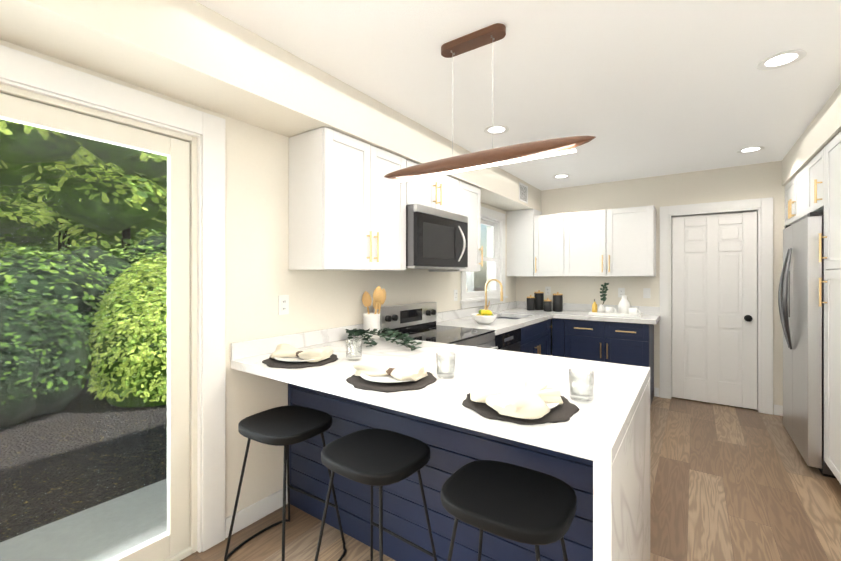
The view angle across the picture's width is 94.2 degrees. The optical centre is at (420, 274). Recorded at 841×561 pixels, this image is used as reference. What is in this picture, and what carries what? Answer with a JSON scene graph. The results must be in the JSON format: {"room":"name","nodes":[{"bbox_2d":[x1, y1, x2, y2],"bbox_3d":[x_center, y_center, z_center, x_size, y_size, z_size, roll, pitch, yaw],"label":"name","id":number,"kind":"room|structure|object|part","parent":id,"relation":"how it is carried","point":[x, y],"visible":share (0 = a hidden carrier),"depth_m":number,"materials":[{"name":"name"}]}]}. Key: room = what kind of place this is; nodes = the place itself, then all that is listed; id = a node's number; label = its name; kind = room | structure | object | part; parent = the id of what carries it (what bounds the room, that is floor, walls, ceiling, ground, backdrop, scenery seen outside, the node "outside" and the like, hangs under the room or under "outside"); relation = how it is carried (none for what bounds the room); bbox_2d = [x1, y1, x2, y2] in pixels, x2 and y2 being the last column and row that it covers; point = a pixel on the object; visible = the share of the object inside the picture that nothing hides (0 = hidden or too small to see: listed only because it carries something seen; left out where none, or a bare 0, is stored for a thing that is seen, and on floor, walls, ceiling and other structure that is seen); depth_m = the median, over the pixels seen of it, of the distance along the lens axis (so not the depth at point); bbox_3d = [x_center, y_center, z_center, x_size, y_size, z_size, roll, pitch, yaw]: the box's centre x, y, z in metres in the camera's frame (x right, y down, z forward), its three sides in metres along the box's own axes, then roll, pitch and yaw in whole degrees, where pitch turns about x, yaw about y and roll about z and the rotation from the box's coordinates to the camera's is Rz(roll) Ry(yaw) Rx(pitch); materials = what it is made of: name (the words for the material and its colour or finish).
{"room":"kitchen","nodes":[
{"label":"kitchen","id":0,"kind":"room"},
{"bbox_2d":[0,39,515,517],"bbox_3d":[-0.974,0.130,2.279,0.200,2.680,8.050,0,0,35],"label":"wall","id":1,"kind":"structure","parent":0,"point":[260,277],"depth_m":2.23,"materials":[{"name":"beige paint"}]},
{"bbox_2d":[0,83,196,560],"bbox_3d":[-1.670,0.340,1.234,0.120,2.058,1.816,0,0,35],"label":"door","id":2,"kind":"structure","parent":1,"relation":"in","point":[177,541],"depth_m":1.85,"materials":[{"name":"beige plastic"}]},
{"bbox_2d":[0,45,224,552],"bbox_3d":[-1.609,0.282,1.192,0.032,2.175,2.050,0,0,35],"label":"door frame","id":3,"kind":"structure","parent":1,"relation":"attached to","point":[28,72],"depth_m":1.93,"materials":[{"name":"white wood"}]},
{"bbox_2d":[225,487,287,537],"bbox_3d":[-0.905,1.320,2.191,0.014,0.100,0.385,0,0,35],"label":"baseboard","id":4,"kind":"structure","parent":1,"relation":"attached to","point":[255,512],"depth_m":2.17,"materials":[{"name":"white wood"}]},
{"bbox_2d":[278,295,288,314],"bbox_3d":[-0.814,0.180,2.325,0.008,0.114,0.070,0,0,35],"label":"outlet","id":5,"kind":"object","parent":1,"relation":"attached to","point":[283,304],"visible":1,"depth_m":2.32,"materials":[{"name":"white plastic"}]},
{"bbox_2d":[289,127,408,270],"bbox_3d":[-0.448,-0.428,2.569,0.324,0.796,0.748,0,0,35],"label":"upper cabinet","id":6,"kind":"object","parent":1,"relation":"attached to","point":[348,201],"depth_m":2.33,"materials":[{"name":"white paint"}]},
{"bbox_2d":[409,161,460,214],"bbox_3d":[-0.014,-0.664,3.188,0.324,0.324,0.756,0,0,35],"label":"upper cabinet","id":7,"kind":"object","parent":1,"relation":"attached to","point":[442,192],"depth_m":3.10,"materials":[{"name":"white paint"}]},
{"bbox_2d":[406,204,467,268],"bbox_3d":[0.048,-0.274,3.144,0.475,0.448,0.752,0,0,35],"label":"over-the-range microwave","id":8,"kind":"object","parent":7,"relation":"attached to","point":[436,238],"visible":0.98,"depth_m":2.93,"materials":[{"name":"silver metal"}]},
{"bbox_3d":[0.340,-0.254,3.195,0.056,0.294,0.048,0,0,35],"label":"microwave handle","id":9,"kind":"part","parent":8,"relation":"part of","materials":[{"name":"silver metal"}]},
{"bbox_2d":[429,181,480,271],"bbox_3d":[0.326,-0.428,3.671,0.324,0.796,0.418,0,0,35],"label":"upper cabinet","id":10,"kind":"object","parent":1,"relation":"attached to","point":[470,195],"depth_m":3.63,"materials":[{"name":"white paint"}]},
{"bbox_2d":[454,290,457,300],"bbox_3d":[0.361,0.210,3.999,0.008,0.114,0.070,0,0,35],"label":"outlet","id":11,"kind":"object","parent":1,"relation":"attached to","point":[455,295],"visible":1,"depth_m":4.00,"materials":[{"name":"white plastic"}]},
{"bbox_2d":[460,206,507,308],"bbox_3d":[0.717,-0.212,4.580,0.165,1.135,1.180,0,0,35],"label":"window","id":12,"kind":"structure","parent":1,"relation":"in","point":[476,282],"depth_m":4.77,"materials":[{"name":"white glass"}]},
{"bbox_2d":[507,209,541,275],"bbox_3d":[1.358,-0.402,5.116,0.356,0.846,0.323,0,0,35],"label":"upper cabinet","id":13,"kind":"object","parent":1,"relation":"attached to","point":[520,223],"depth_m":4.98,"materials":[{"name":"white paint"}]},
{"bbox_2d":[0,0,540,211],"bbox_3d":[-0.749,-0.970,2.121,0.350,0.280,7.650,0,0,35],"label":"soffit","id":14,"kind":"structure","parent":0,"point":[194,52],"depth_m":1.72,"materials":[{"name":"beige paint"}]},
{"bbox_2d":[519,182,527,203],"bbox_3d":[1.215,-0.965,4.610,0.006,0.210,0.280,0,0,35],"label":"air vent","id":15,"kind":"object","parent":14,"relation":"attached to","point":[523,192],"visible":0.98,"depth_m":4.60,"materials":[{"name":"white metal"}]},
{"bbox_2d":[180,396,840,560],"bbox_3d":[0.836,1.429,1.742,3.780,0.120,9.250,0,0,35],"label":"floor","id":16,"kind":"structure","parent":0,"point":[730,483],"depth_m":2.32,"materials":[{"name":"brown wood"}]},
{"bbox_2d":[224,406,345,560],"bbox_3d":[-0.653,1.036,1.900,0.523,0.664,0.403,0,0,35],"label":"bar stool","id":17,"kind":"object","parent":16,"relation":"on","point":[285,426],"visible":1,"depth_m":1.86,"materials":[{"name":"black leather"}]},
{"bbox_3d":[-0.653,0.724,1.901,0.408,0.038,0.366,0,0,35],"label":"seat","id":18,"kind":"part","parent":17,"relation":"part of","materials":[{"name":"black leather"}]},
{"bbox_2d":[314,428,436,560],"bbox_3d":[-0.180,1.036,1.581,0.522,0.664,0.399,0,0,35],"label":"bar stool","id":19,"kind":"object","parent":16,"relation":"on","point":[380,458],"visible":1,"depth_m":1.55,"materials":[{"name":"black leather"}]},
{"bbox_3d":[-0.180,0.723,1.581,0.407,0.038,0.365,0,0,35],"label":"seat","id":20,"kind":"part","parent":19,"relation":"part of","materials":[{"name":"black leather"}]},
{"bbox_3d":[-0.180,1.056,1.581,0.522,0.625,0.399,0,0,35],"label":"frame","id":21,"kind":"part","parent":19,"relation":"part of","materials":[{"name":"black metal"}]},
{"bbox_2d":[373,302,497,348],"bbox_3d":[0.150,0.807,3.048,0.696,1.125,0.762,0,0,35],"label":"steel electric range","id":22,"kind":"object","parent":16,"relation":"on","point":[416,321],"visible":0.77,"depth_m":3.08,"materials":[{"name":"silver glass"}]},
{"bbox_2d":[288,383,592,560],"bbox_3d":[0.150,0.933,2.152,1.781,0.873,0.770,0,0,35],"label":"base cabinet","id":23,"kind":"object","parent":16,"relation":"on","point":[453,449],"visible":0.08,"depth_m":1.79,"materials":[{"name":"blue paint"}]},
{"bbox_2d":[231,324,649,560],"bbox_3d":[0.058,0.865,1.980,1.828,1.010,1.085,0,0,35],"label":"countertop","id":24,"kind":"structure","parent":23,"relation":"on","point":[606,430],"depth_m":1.54,"materials":[{"name":"stone"}]},
{"bbox_2d":[262,344,337,368],"bbox_3d":[-0.629,0.408,2.057,0.386,0.080,0.382,0,0,35],"label":"place setting","id":25,"kind":"object","parent":24,"relation":"on","point":[288,356],"visible":1,"depth_m":2.00,"materials":[{"name":"white ceramic"}]},
{"bbox_3d":[-0.627,0.433,2.060,0.272,0.017,0.272,0,0,35],"label":"plate","id":26,"kind":"part","parent":25,"relation":"part of","materials":[{"name":"white ceramic"}]},
{"bbox_2d":[346,339,361,360],"bbox_3d":[-0.352,0.398,2.068,0.086,0.102,0.086,0,0,35],"label":"tumbler","id":27,"kind":"object","parent":24,"relation":"on","point":[358,344],"visible":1,"depth_m":2.04,"materials":[{"name":"clear glass"}]},
{"bbox_2d":[362,286,385,338],"bbox_3d":[-0.335,0.262,2.790,0.198,0.373,0.160,0,0,35],"label":"utensil crock","id":28,"kind":"object","parent":24,"relation":"on","point":[371,321],"visible":0.85,"depth_m":2.73,"materials":[{"name":"white ceramic"}]},
{"bbox_2d":[345,327,421,350],"bbox_3d":[-0.228,0.403,2.527,0.642,0.080,0.384,0,0,35],"label":"eucalyptus garland","id":29,"kind":"object","parent":24,"relation":"on","point":[356,332],"visible":1,"depth_m":2.56,"materials":[{"name":"green plant"}]},
{"bbox_2d":[346,357,436,392],"bbox_3d":[-0.126,0.410,1.685,0.384,0.078,0.382,0,0,35],"label":"place setting","id":30,"kind":"object","parent":24,"relation":"on","point":[376,374],"visible":1,"depth_m":1.62,"materials":[{"name":"white ceramic"}]},
{"bbox_3d":[-0.122,0.432,1.681,0.272,0.017,0.272,0,0,35],"label":"plate","id":31,"kind":"part","parent":30,"relation":"part of","materials":[{"name":"white ceramic"}]},
{"bbox_2d":[436,352,455,378],"bbox_3d":[0.111,0.397,1.719,0.086,0.102,0.086,0,0,35],"label":"tumbler","id":32,"kind":"object","parent":24,"relation":"on","point":[452,356],"visible":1,"depth_m":1.70,"materials":[{"name":"clear glass"}]},
{"bbox_2d":[462,378,579,424],"bbox_3d":[0.338,0.407,1.358,0.384,0.082,0.382,0,0,35],"label":"place setting","id":33,"kind":"object","parent":24,"relation":"on","point":[529,403],"visible":1,"depth_m":1.25,"materials":[{"name":"white ceramic"}]},
{"bbox_3d":[0.340,0.432,1.357,0.272,0.017,0.272,0,0,35],"label":"plate","id":34,"kind":"part","parent":33,"relation":"part of","materials":[{"name":"white ceramic"}]},
{"bbox_2d":[569,368,593,401],"bbox_3d":[0.581,0.397,1.414,0.086,0.102,0.086,0,0,35],"label":"tumbler","id":35,"kind":"object","parent":24,"relation":"on","point":[589,393],"visible":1,"depth_m":1.39,"materials":[{"name":"clear glass"}]},
{"bbox_2d":[495,328,520,351],"bbox_3d":[0.528,0.935,3.622,0.616,0.870,0.601,0,0,35],"label":"dishwasher","id":36,"kind":"object","parent":16,"relation":"on","point":[509,341],"visible":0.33,"depth_m":3.47,"materials":[{"name":"plastic"}]},
{"bbox_2d":[441,460,576,560],"bbox_3d":[0.285,1.036,1.279,0.522,0.664,0.395,0,0,35],"label":"bar stool","id":37,"kind":"object","parent":16,"relation":"on","point":[516,503],"visible":1,"depth_m":1.23,"materials":[{"name":"black leather"}]},
{"bbox_3d":[0.285,1.056,1.279,0.522,0.625,0.395,0,0,35],"label":"frame","id":38,"kind":"part","parent":37,"relation":"part of","materials":[{"name":"black metal"}]},
{"bbox_2d":[498,317,552,355],"bbox_3d":[0.970,0.934,4.263,0.698,0.873,0.948,0,0,35],"label":"base cabinet","id":39,"kind":"object","parent":16,"relation":"on","point":[535,338],"visible":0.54,"depth_m":4.08,"materials":[{"name":"blue paint"}]},
{"bbox_2d":[437,301,554,332],"bbox_3d":[0.967,0.428,4.267,0.690,0.135,2.162,0,0,35],"label":"countertop","id":40,"kind":"structure","parent":39,"relation":"on","point":[516,309],"depth_m":4.03,"materials":[{"name":"stone"}]},
{"bbox_2d":[471,309,496,323],"bbox_3d":[0.586,0.384,3.597,0.236,0.130,0.236,0,0,35],"label":"fruit bowl","id":41,"kind":"object","parent":40,"relation":"on","point":[482,316],"visible":1,"depth_m":3.54,"materials":[{"name":"white ceramic"}]},
{"bbox_2d":[484,279,502,309],"bbox_3d":[0.821,0.246,4.378,0.233,0.406,0.084,0,0,35],"label":"gooseneck faucet","id":42,"kind":"object","parent":40,"relation":"on","point":[501,296],"visible":0.81,"depth_m":4.39,"materials":[{"name":"gold metal"}]},
{"bbox_2d":[527,295,534,309],"bbox_3d":[1.401,0.353,4.968,0.102,0.193,0.102,0,0,35],"label":"canister","id":43,"kind":"object","parent":40,"relation":"on","point":[530,302],"visible":1,"depth_m":4.93,"materials":[{"name":"black ceramic"}]},
{"bbox_2d":[534,290,543,309],"bbox_3d":[1.522,0.323,5.017,0.118,0.253,0.118,0,0,35],"label":"canister","id":44,"kind":"object","parent":40,"relation":"on","point":[539,299],"visible":0.98,"depth_m":4.97,"materials":[{"name":"black ceramic"}]},
{"bbox_2d":[544,298,551,311],"bbox_3d":[1.568,0.368,4.814,0.096,0.163,0.096,0,0,35],"label":"canister","id":45,"kind":"object","parent":40,"relation":"on","point":[547,305],"visible":1,"depth_m":4.78,"materials":[{"name":"black ceramic"}]},
{"bbox_2d":[553,292,562,311],"bbox_3d":[1.690,0.331,4.814,0.118,0.238,0.118,0,0,35],"label":"canister","id":46,"kind":"object","parent":40,"relation":"on","point":[557,302],"visible":1,"depth_m":4.76,"materials":[{"name":"black ceramic"}]},
{"bbox_2d":[552,318,653,405],"bbox_3d":[2.064,0.934,4.439,0.968,0.873,0.618,0,0,35],"label":"base cabinet","id":47,"kind":"object","parent":16,"relation":"on","point":[620,343],"visible":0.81,"depth_m":4.19,"materials":[{"name":"blue paint"}]},
{"bbox_2d":[555,303,659,324],"bbox_3d":[2.103,0.428,4.417,0.998,0.135,0.610,0,0,35],"label":"countertop","id":48,"kind":"structure","parent":47,"relation":"on","point":[651,315],"depth_m":4.39,"materials":[{"name":"stone"}]},
{"bbox_2d":[589,311,642,317],"bbox_3d":[2.173,0.434,4.353,0.510,0.030,0.260,0,0,35],"label":"tray","id":49,"kind":"object","parent":48,"relation":"on","point":[639,315],"visible":0.77,"depth_m":4.26,"materials":[{"name":"ceramic"}]},
{"bbox_2d":[592,299,596,311],"bbox_3d":[1.967,0.356,4.416,0.056,0.169,0.068,0,0,35],"label":"bottle","id":50,"kind":"object","parent":49,"relation":"on","point":[594,306],"visible":0.81,"depth_m":4.40,"materials":[{"name":"yellow plastic"}]},
{"bbox_2d":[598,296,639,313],"bbox_3d":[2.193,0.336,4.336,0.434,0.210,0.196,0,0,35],"label":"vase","id":51,"kind":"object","parent":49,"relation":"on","point":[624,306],"visible":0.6,"depth_m":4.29,"materials":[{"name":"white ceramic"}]},
{"bbox_2d":[600,283,608,304],"bbox_3d":[2.105,0.231,4.471,0.096,0.282,0.064,0,0,35],"label":"stem","id":52,"kind":"object","parent":51,"relation":"in","point":[603,295],"visible":0.9,"depth_m":4.46,"materials":[{"name":"green plant"}]},
{"bbox_2d":[778,212,836,478],"bbox_3d":[3.199,0.470,2.896,0.777,1.800,0.930,0,0,35],"label":"refrigerator","id":53,"kind":"object","parent":16,"relation":"on","point":[801,311],"visible":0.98,"depth_m":2.78,"materials":[{"name":"metal"}]},
{"bbox_2d":[818,131,840,483],"bbox_3d":[2.820,0.254,2.204,0.658,2.232,0.604,0,0,35],"label":"tall cabinet","id":54,"kind":"object","parent":16,"relation":"on","point":[832,303],"depth_m":2.50,"materials":[{"name":"white paint"}]},
{"bbox_2d":[195,0,840,190],"bbox_3d":[0.491,-1.171,1.251,3.780,0.120,8.050,0,0,35],"label":"ceiling","id":55,"kind":"structure","parent":0,"point":[637,89],"depth_m":2.12,"materials":[{"name":"white paint"}]},
{"bbox_2d":[384,23,595,182],"bbox_3d":[0.242,-0.804,1.836,1.080,0.612,0.102,0,0,35],"label":"pendant light","id":56,"kind":"object","parent":55,"relation":"hanging from","point":[492,157],"visible":1,"depth_m":1.77,"materials":[{"name":"brown wood"}]},
{"bbox_2d":[484,125,508,134],"bbox_3d":[0.580,-1.105,2.979,0.190,0.010,0.190,0,0,35],"label":"recessed light","id":57,"kind":"object","parent":55,"relation":"in","point":[499,129],"visible":1,"depth_m":2.97,"materials":[{"name":"white plastic"}]},
{"bbox_2d":[552,174,569,178],"bbox_3d":[1.581,-1.104,4.389,0.190,0.010,0.190,0,0,35],"label":"recessed light","id":58,"kind":"object","parent":55,"relation":"in","point":[561,176],"visible":0.98,"depth_m":4.39,"materials":[{"name":"white plastic"}]},
{"bbox_2d":[737,146,764,152],"bbox_3d":[2.916,-1.105,3.453,0.190,0.010,0.190,0,0,35],"label":"recessed light","id":59,"kind":"object","parent":55,"relation":"in","point":[751,149],"visible":0.92,"depth_m":3.45,"materials":[{"name":"white plastic"}]},
{"bbox_2d":[757,49,806,69],"bbox_3d":[1.855,-1.105,2.011,0.190,0.010,0.190,0,0,35],"label":"recessed light","id":60,"kind":"object","parent":55,"relation":"in","point":[782,59],"visible":0.98,"depth_m":2.01,"materials":[{"name":"white plastic"}]},
{"bbox_2d":[516,161,784,413],"bbox_3d":[2.746,0.130,4.464,3.380,2.680,0.200,0,0,35],"label":"wall","id":61,"kind":"structure","parent":0,"point":[755,181],"depth_m":4.40,"materials":[{"name":"beige paint"}]},
{"bbox_2d":[545,287,550,294],"bbox_3d":[1.662,0.211,5.096,0.070,0.114,0.008,0,0,35],"label":"electrical outlet","id":62,"kind":"object","parent":61,"relation":"attached to","point":[547,290],"visible":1,"depth_m":5.09,"materials":[{"name":"white plastic"}]},
{"bbox_2d":[534,205,655,276],"bbox_3d":[2.022,-0.359,4.624,1.288,0.760,0.364,0,0,35],"label":"upper cabinet","id":63,"kind":"object","parent":61,"relation":"attached to","point":[619,242],"visible":1,"depth_m":4.46,"materials":[{"name":"white paint"}]},
{"bbox_2d":[618,288,624,296],"bbox_3d":[2.366,0.210,4.602,0.070,0.114,0.008,0,0,35],"label":"electrical outlet","id":64,"kind":"object","parent":61,"relation":"attached to","point":[621,292],"visible":0.9,"depth_m":4.60,"materials":[{"name":"white plastic"}]},
{"bbox_2d":[643,288,649,297],"bbox_3d":[2.579,0.210,4.453,0.070,0.114,0.007,0,0,35],"label":"light switch","id":65,"kind":"object","parent":61,"relation":"attached to","point":[646,292],"visible":1,"depth_m":4.45,"materials":[{"name":"white plastic"}]},
{"bbox_2d":[672,211,756,409],"bbox_3d":[3.079,0.359,4.120,0.720,1.998,0.110,0,0,35],"label":"door","id":66,"kind":"structure","parent":61,"relation":"in","point":[714,304],"depth_m":4.12,"materials":[{"name":"white wood"}]},
{"bbox_2d":[660,197,772,414],"bbox_3d":[3.102,0.305,4.153,0.950,2.130,0.140,0,0,35],"label":"door frame","id":67,"kind":"structure","parent":61,"relation":"attached to","point":[763,207],"depth_m":3.94,"materials":[{"name":"white wood"}]},
{"bbox_2d":[782,84,840,185],"bbox_3d":[1.596,-0.988,0.476,0.680,0.244,7.650,0,0,35],"label":"soffit","id":68,"kind":"structure","parent":0,"point":[821,132],"depth_m":2.76,"materials":[{"name":"beige paint"}]},
{"label":"outside","id":69,"kind":"structure","parent":0,"visible":0},
{"bbox_2d":[0,119,166,560],"bbox_3d":[-14.410,-6.262,16.074,37.639,16.726,70.000,0,0,35],"label":"garden","id":70,"kind":"object","parent":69,"point":[149,314],"depth_m":4.13,"materials":[{"name":"plant"}]},
{"bbox_3d":[1.957,0.129,0.223,0.200,2.680,8.050,0,0,35],"label":"wall","id":71,"kind":"structure","parent":0,"visible":0},
{"bbox_2d":[785,148,823,225],"bbox_3d":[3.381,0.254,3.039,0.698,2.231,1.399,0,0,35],"label":"upper cabinet","id":72,"kind":"object","parent":71,"relation":"attached to","point":[804,191],"visible":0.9,"depth_m":3.05,"materials":[{"name":"white paint"}]}
]}

